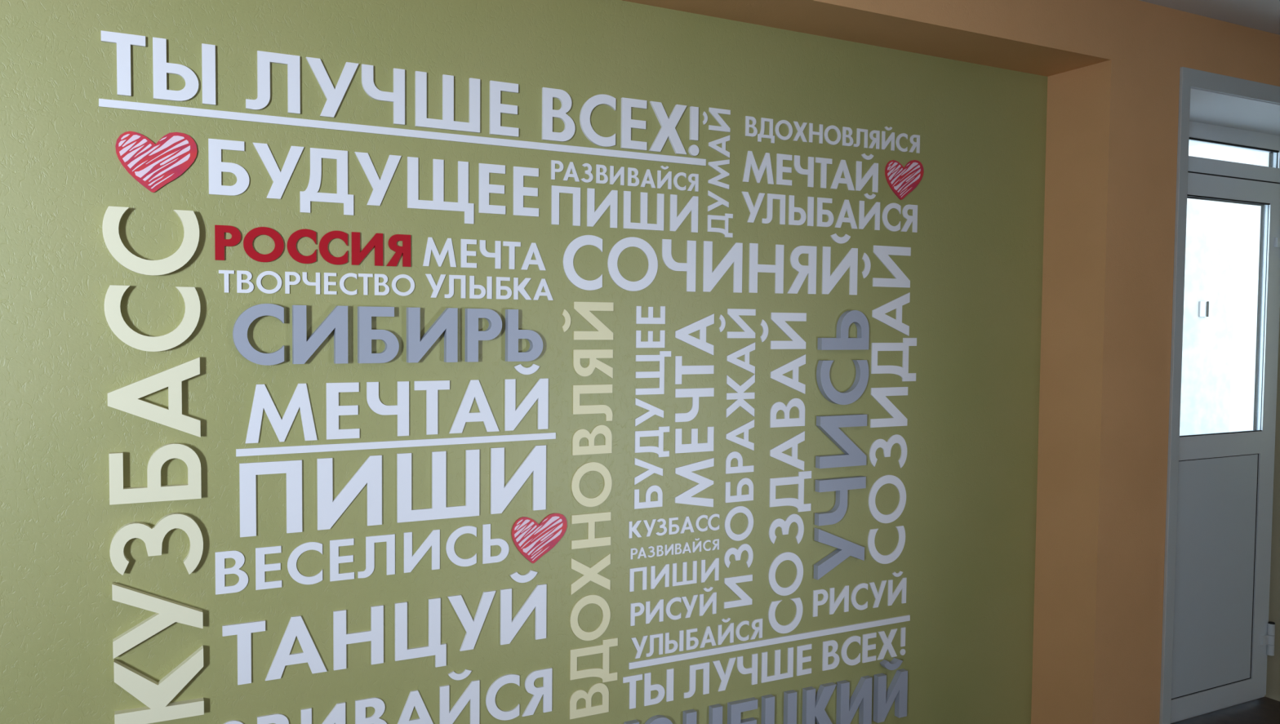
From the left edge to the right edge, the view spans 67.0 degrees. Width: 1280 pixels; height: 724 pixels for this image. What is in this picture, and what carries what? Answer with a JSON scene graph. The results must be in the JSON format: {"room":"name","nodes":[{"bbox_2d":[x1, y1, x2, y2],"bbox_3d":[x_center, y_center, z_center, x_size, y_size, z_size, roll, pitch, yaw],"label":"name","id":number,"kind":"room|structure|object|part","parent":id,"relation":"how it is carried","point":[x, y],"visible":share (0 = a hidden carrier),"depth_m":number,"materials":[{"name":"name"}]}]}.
{"room":"school hallway","nodes":[
{"label":"school hallway","id":0,"kind":"room"},
{"bbox_2d":[0,0,1047,723],"bbox_3d":[-0.815,0.287,2.577,5.007,2.621,0.300,-1,3,-27],"label":"wall","id":1,"kind":"structure","parent":0,"point":[968,475],"depth_m":2.63,"materials":[{"name":"green paint"}]},
{"bbox_2d":[102,206,204,723],"bbox_3d":[-1.121,0.243,2.236,0.199,1.187,0.022,-1,3,-27],"label":"lettering","id":2,"kind":"object","parent":1,"relation":"attached to","point":[157,696],"depth_m":2.23,"materials":[{"name":"beige plastic"}]},
{"bbox_2d":[115,131,197,192],"bbox_3d":[-1.108,-0.460,2.220,0.168,0.142,0.006,-1,3,-27],"label":"heart","id":3,"kind":"object","parent":1,"relation":"attached to","point":[153,166],"visible":1,"depth_m":2.22,"materials":[{"name":"pink"}]},
{"bbox_2d":[214,225,410,266],"bbox_3d":[-0.797,-0.284,2.388,0.462,0.085,0.006,-1,3,-27],"label":"lettering","id":4,"kind":"object","parent":1,"relation":"attached to","point":[376,241],"depth_m":2.38,"materials":[{"name":"red plastic"}]},
{"bbox_2d":[218,270,414,296],"bbox_3d":[-0.790,-0.195,2.397,0.466,0.057,0.004,-1,3,-27],"label":"lettering","id":5,"kind":"object","parent":1,"relation":"attached to","point":[239,281],"depth_m":2.39,"materials":[{"name":"white plastic"}]},
{"bbox_2d":[214,524,509,594],"bbox_3d":[-0.687,0.497,2.481,0.738,0.111,0.004,-1,3,-27],"label":"lettering","id":6,"kind":"object","parent":1,"relation":"attached to","point":[433,540],"depth_m":2.46,"materials":[{"name":"white plastic"}]},
{"bbox_2d":[208,138,538,224],"bbox_3d":[-0.645,-0.446,2.460,0.826,0.164,0.005,-1,3,-27],"label":"lettering","id":7,"kind":"object","parent":1,"relation":"attached to","point":[280,180],"depth_m":2.44,"materials":[{"name":"white plastic"}]},
{"bbox_2d":[222,569,546,684],"bbox_3d":[-0.633,0.695,2.517,0.833,0.230,0.007,-1,3,-27],"label":"lettering","id":8,"kind":"object","parent":1,"relation":"attached to","point":[296,627],"depth_m":2.51,"materials":[{"name":"white plastic"}]},
{"bbox_2d":[232,303,542,365],"bbox_3d":[-0.619,-0.070,2.481,0.785,0.148,0.022,-1,3,-27],"label":"lettering","id":9,"kind":"object","parent":1,"relation":"attached to","point":[303,348],"depth_m":2.45,"materials":[{"name":"grey plastic"}]},
{"bbox_2d":[223,667,551,723],"bbox_3d":[-0.737,0.911,2.474,1.098,0.160,0.006,-1,3,-27],"label":"lettering","id":10,"kind":"object","parent":1,"relation":"attached to","point":[337,715],"depth_m":2.58,"materials":[{"name":"white plastic"}]},
{"bbox_2d":[239,444,546,537],"bbox_3d":[-0.613,0.326,2.510,0.789,0.183,0.007,-1,3,-27],"label":"lettering","id":11,"kind":"object","parent":1,"relation":"attached to","point":[370,473],"depth_m":2.50,"materials":[{"name":"white plastic"}]},
{"bbox_2d":[235,432,555,456],"bbox_3d":[-0.603,0.212,2.511,0.825,0.021,0.005,-1,3,-27],"label":"bar","id":12,"kind":"object","parent":1,"relation":"attached to","point":[482,439],"visible":1,"depth_m":2.49,"materials":[{"name":"white plastic"}]},
{"bbox_2d":[244,364,548,443],"bbox_3d":[-0.603,0.100,2.506,0.781,0.183,0.006,-1,3,-27],"label":"lettering","id":13,"kind":"object","parent":1,"relation":"attached to","point":[262,399],"depth_m":2.50,"materials":[{"name":"white plastic"}]},
{"bbox_2d":[101,31,698,155],"bbox_3d":[-0.514,-0.675,2.515,1.549,0.146,0.008,-1,3,-27],"label":"lettering","id":14,"kind":"object","parent":1,"relation":"attached to","point":[161,68],"depth_m":2.48,"materials":[{"name":"white plastic"}]},
{"bbox_2d":[98,98,706,165],"bbox_3d":[-0.507,-0.587,2.525,1.581,0.020,0.005,-1,3,-27],"label":"bar","id":15,"kind":"object","parent":1,"relation":"attached to","point":[104,103],"visible":1,"depth_m":2.45,"materials":[{"name":"white plastic"}]},
{"bbox_2d":[422,237,545,270],"bbox_3d":[-0.411,-0.288,2.588,0.341,0.076,0.004,-1,3,-27],"label":"lettering","id":16,"kind":"object","parent":1,"relation":"attached to","point":[430,245],"depth_m":2.58,"materials":[{"name":"white plastic"}]},
{"bbox_2d":[425,274,553,300],"bbox_3d":[-0.400,-0.200,2.598,0.357,0.062,0.004,-1,3,-27],"label":"lettering","id":17,"kind":"object","parent":1,"relation":"attached to","point":[517,287],"depth_m":2.59,"materials":[{"name":"white plastic"}]},
{"bbox_2d":[511,513,567,563],"bbox_3d":[-0.279,0.491,2.691,0.163,0.134,0.006,-1,3,-27],"label":"heart","id":18,"kind":"object","parent":1,"relation":"attached to","point":[533,540],"visible":1,"depth_m":2.69,"materials":[{"name":"pink"}]},
{"bbox_2d":[561,302,617,719],"bbox_3d":[-0.142,0.423,2.759,0.180,1.187,0.004,-1,3,-27],"label":"lettering","id":19,"kind":"object","parent":1,"relation":"attached to","point":[584,308],"depth_m":2.76,"materials":[{"name":"beige plastic"}]},
{"bbox_2d":[551,185,698,232],"bbox_3d":[-0.036,-0.436,2.775,0.468,0.108,0.004,-1,3,-27],"label":"lettering","id":20,"kind":"object","parent":1,"relation":"attached to","point":[611,199],"depth_m":2.77,"materials":[{"name":"white plastic"}]},
{"bbox_2d":[551,160,698,191],"bbox_3d":[-0.035,-0.537,2.771,0.470,0.068,0.004,-1,3,-27],"label":"lettering","id":21,"kind":"object","parent":1,"relation":"attached to","point":[621,171],"depth_m":2.76,"materials":[{"name":"white plastic"}]},
{"bbox_2d":[634,306,671,509],"bbox_3d":[0.038,0.133,2.839,0.117,0.592,0.004,-1,3,-27],"label":"lettering","id":22,"kind":"object","parent":1,"relation":"attached to","point":[652,410],"depth_m":2.83,"materials":[{"name":"white plastic"}]},
{"bbox_2d":[630,586,716,626],"bbox_3d":[0.103,0.730,2.900,0.293,0.085,0.004,-1,3,-27],"label":"lettering","id":23,"kind":"object","parent":1,"relation":"attached to","point":[713,598],"depth_m":2.89,"materials":[{"name":"white plastic"}]},
{"bbox_2d":[628,513,719,537],"bbox_3d":[0.105,0.489,2.890,0.308,0.053,0.004,-1,3,-27],"label":"lettering","id":24,"kind":"object","parent":1,"relation":"attached to","point":[633,528],"depth_m":2.88,"materials":[{"name":"white plastic"}]},
{"bbox_2d":[629,557,719,591],"bbox_3d":[0.105,0.636,2.897,0.305,0.069,0.004,-1,3,-27],"label":"lettering","id":25,"kind":"object","parent":1,"relation":"attached to","point":[715,564],"depth_m":2.89,"materials":[{"name":"white plastic"}]},
{"bbox_2d":[630,537,719,559],"bbox_3d":[0.107,0.554,2.894,0.302,0.042,0.004,-1,3,-27],"label":"lettering","id":26,"kind":"object","parent":1,"relation":"attached to","point":[699,544],"depth_m":2.89,"materials":[{"name":"white plastic"}]},
{"bbox_2d":[674,313,714,506],"bbox_3d":[0.164,0.149,2.905,0.138,0.588,0.004,-1,3,-27],"label":"lettering","id":27,"kind":"object","parent":1,"relation":"attached to","point":[686,471],"depth_m":2.90,"materials":[{"name":"white plastic"}]},
{"bbox_2d":[631,617,762,658],"bbox_3d":[0.179,0.832,2.944,0.463,0.081,0.004,-1,3,-27],"label":"lettering","id":28,"kind":"object","parent":1,"relation":"attached to","point":[730,628],"depth_m":2.94,"materials":[{"name":"white plastic"}]},
{"bbox_2d":[563,233,857,294],"bbox_3d":[0.249,-0.308,2.928,1.040,0.203,0.004,-1,3,-27],"label":"lettering","id":29,"kind":"object","parent":1,"relation":"attached to","point":[710,278],"depth_m":2.93,"materials":[{"name":"white plastic"}]},
{"bbox_2d":[702,107,733,237],"bbox_3d":[0.234,-0.568,2.908,0.109,0.382,0.004,-1,3,-27],"label":"lettering","id":30,"kind":"object","parent":1,"relation":"attached to","point":[724,127],"depth_m":2.91,"materials":[{"name":"white plastic"}]},
{"bbox_2d":[719,308,755,608],"bbox_3d":[0.296,0.298,2.980,0.134,0.922,0.004,-1,3,-27],"label":"lettering","id":31,"kind":"object","parent":1,"relation":"attached to","point":[744,600],"depth_m":2.98,"materials":[{"name":"white plastic"}]},
{"bbox_2d":[622,626,905,709],"bbox_3d":[0.431,0.965,3.080,1.083,0.099,0.004,-1,3,-27],"label":"lettering","id":32,"kind":"object","parent":1,"relation":"attached to","point":[724,677],"depth_m":3.06,"materials":[{"name":"white plastic"}]},
{"bbox_2d":[623,657,907,723],"bbox_3d":[0.324,1.134,3.022,1.322,0.233,0.022,-1,3,-27],"label":"lettering","id":33,"kind":"object","parent":1,"relation":"attached to","point":[814,705],"depth_m":3.16,"materials":[{"name":"grey plastic"}]},
{"bbox_2d":[628,614,910,669],"bbox_3d":[0.448,0.886,3.084,1.081,0.020,0.005,-1,3,-27],"label":"bar","id":34,"kind":"object","parent":1,"relation":"attached to","point":[696,654],"visible":1,"depth_m":3.05,"materials":[{"name":"white plastic"}]},
{"bbox_2d":[760,312,811,633],"bbox_3d":[0.460,0.356,3.067,0.204,1.022,0.004,-1,3,-27],"label":"lettering","id":35,"kind":"object","parent":1,"relation":"attached to","point":[779,318],"depth_m":3.07,"materials":[{"name":"white plastic"}]},
{"bbox_2d":[742,151,878,192],"bbox_3d":[0.549,-0.616,3.069,0.529,0.126,0.004,-1,3,-27],"label":"lettering","id":36,"kind":"object","parent":1,"relation":"attached to","point":[860,183],"depth_m":3.06,"materials":[{"name":"white plastic"}]},
{"bbox_2d":[742,191,917,232],"bbox_3d":[0.624,-0.491,3.113,0.706,0.121,0.004,-1,3,-27],"label":"lettering","id":37,"kind":"object","parent":1,"relation":"attached to","point":[863,221],"depth_m":3.10,"materials":[{"name":"white plastic"}]},
{"bbox_2d":[745,115,919,153],"bbox_3d":[0.633,-0.728,3.107,0.700,0.097,0.004,-1,3,-27],"label":"lettering","id":38,"kind":"object","parent":1,"relation":"attached to","point":[800,130],"depth_m":3.09,"materials":[{"name":"white plastic"}]},
{"bbox_2d":[813,310,869,579],"bbox_3d":[0.657,0.266,3.155,0.198,0.870,0.022,-1,3,-27],"label":"lettering","id":39,"kind":"object","parent":1,"relation":"attached to","point":[829,425],"depth_m":3.14,"materials":[{"name":"grey plastic"}]},
{"bbox_2d":[813,570,906,617],"bbox_3d":[0.737,0.772,3.229,0.394,0.113,0.004,-1,3,-27],"label":"lettering","id":40,"kind":"object","parent":1,"relation":"attached to","point":[833,605],"depth_m":3.22,"materials":[{"name":"white plastic"}]},
{"bbox_2d":[862,245,916,564],"bbox_3d":[0.832,0.148,3.250,0.241,1.069,0.004,-1,3,-27],"label":"lettering","id":41,"kind":"object","parent":1,"relation":"attached to","point":[882,252],"depth_m":3.25,"materials":[{"name":"white plastic"}]},
{"bbox_2d":[884,160,924,199],"bbox_3d":[0.886,-0.611,3.242,0.166,0.137,0.006,-1,3,-27],"label":"heart","id":42,"kind":"object","parent":1,"relation":"attached to","point":[902,180],"visible":1,"depth_m":3.24,"materials":[{"name":"pink"}]},
{"bbox_2d":[620,0,1279,723],"bbox_3d":[0.087,0.172,2.890,13.200,2.842,0.561,-1,3,-27],"label":"wall","id":43,"kind":"structure","parent":0,"point":[1111,68],"depth_m":3.43,"materials":[{"name":"orange paint"}]},
{"bbox_2d":[1159,66,1279,723],"bbox_3d":[2.524,0.256,3.829,1.340,2.642,0.012,-1,3,-27],"label":"trim","id":44,"kind":"structure","parent":43,"relation":"attached to","point":[1188,77],"depth_m":3.53,"materials":[{"name":"grey paint"}]},
{"bbox_2d":[1170,120,1279,723],"bbox_3d":[2.352,0.271,4.156,1.244,2.582,0.103,-1,3,-27],"label":"door","id":45,"kind":"structure","parent":43,"relation":"in","point":[1224,636],"depth_m":4.29,"materials":[{"name":"white plastic"}]},
{"bbox_3d":[2.357,0.931,4.181,0.945,1.022,0.027,-1,3,-27],"label":"panel","id":46,"kind":"part","parent":45,"relation":"part of","materials":[{"name":"white plastic"}]},
{"bbox_2d":[1229,148,1266,431],"bbox_3d":[2.296,0.266,4.271,1.270,2.582,0.150,-1,3,-27],"label":"window","id":47,"kind":"structure","parent":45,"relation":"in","point":[1248,216],"depth_m":4.55,"materials":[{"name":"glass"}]},
{"bbox_2d":[1189,87,1279,136],"bbox_3d":[2.451,-1.009,3.941,1.250,0.006,0.352,-1,3,-27],"label":"trim","id":48,"kind":"structure","parent":43,"relation":"attached to","point":[1206,107],"depth_m":3.89,"materials":[{"name":"white paint"}]},
{"bbox_2d":[1265,315,1279,701],"bbox_3d":[2.992,0.274,4.279,0.006,2.576,0.352,-1,3,-27],"label":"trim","id":49,"kind":"structure","parent":43,"relation":"attached to","point":[1273,680],"depth_m":4.43,"materials":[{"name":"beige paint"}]},
{"bbox_2d":[1138,0,1279,35],"bbox_3d":[1.049,-1.239,0.992,13.200,0.150,4.700,-1,3,-27],"label":"ceiling","id":50,"kind":"structure","parent":0,"point":[1260,15],"depth_m":3.45,"materials":[{"name":"white paint"}]},
{"bbox_2d":[1170,696,1279,723],"bbox_3d":[2.428,1.571,4.045,1.250,0.014,0.354,-1,3,-27],"label":"floor","id":51,"kind":"structure","parent":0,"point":[1263,710],"depth_m":4.27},
{"label":"outside","id":52,"kind":"structure","parent":0,"visible":0},
{"bbox_2d":[1188,141,1204,146],"bbox_3d":[2.798,-1.807,6.261,4.750,0.150,3.080,-1,3,-27],"label":"ceiling","id":53,"kind":"structure","parent":52,"point":[1190,143],"depth_m":7.92,"materials":[{"name":"white"}]},
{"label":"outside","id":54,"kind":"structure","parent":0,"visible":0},
{"bbox_2d":[1179,143,1238,435],"bbox_3d":[7.030,-0.750,10.352,14.000,6.200,0.200,-1,3,-27],"label":"wall","id":55,"kind":"structure","parent":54,"point":[1211,225],"depth_m":9.50,"materials":[{"name":"paint"}]},
{"bbox_2d":[1198,301,1208,316],"bbox_3d":[5.500,-0.516,9.441,0.110,0.150,0.035,-1,3,-27],"label":"wall plate","id":56,"kind":"object","parent":55,"relation":"attached to","point":[1203,308],"visible":1,"depth_m":9.44,"materials":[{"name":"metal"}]}
]}

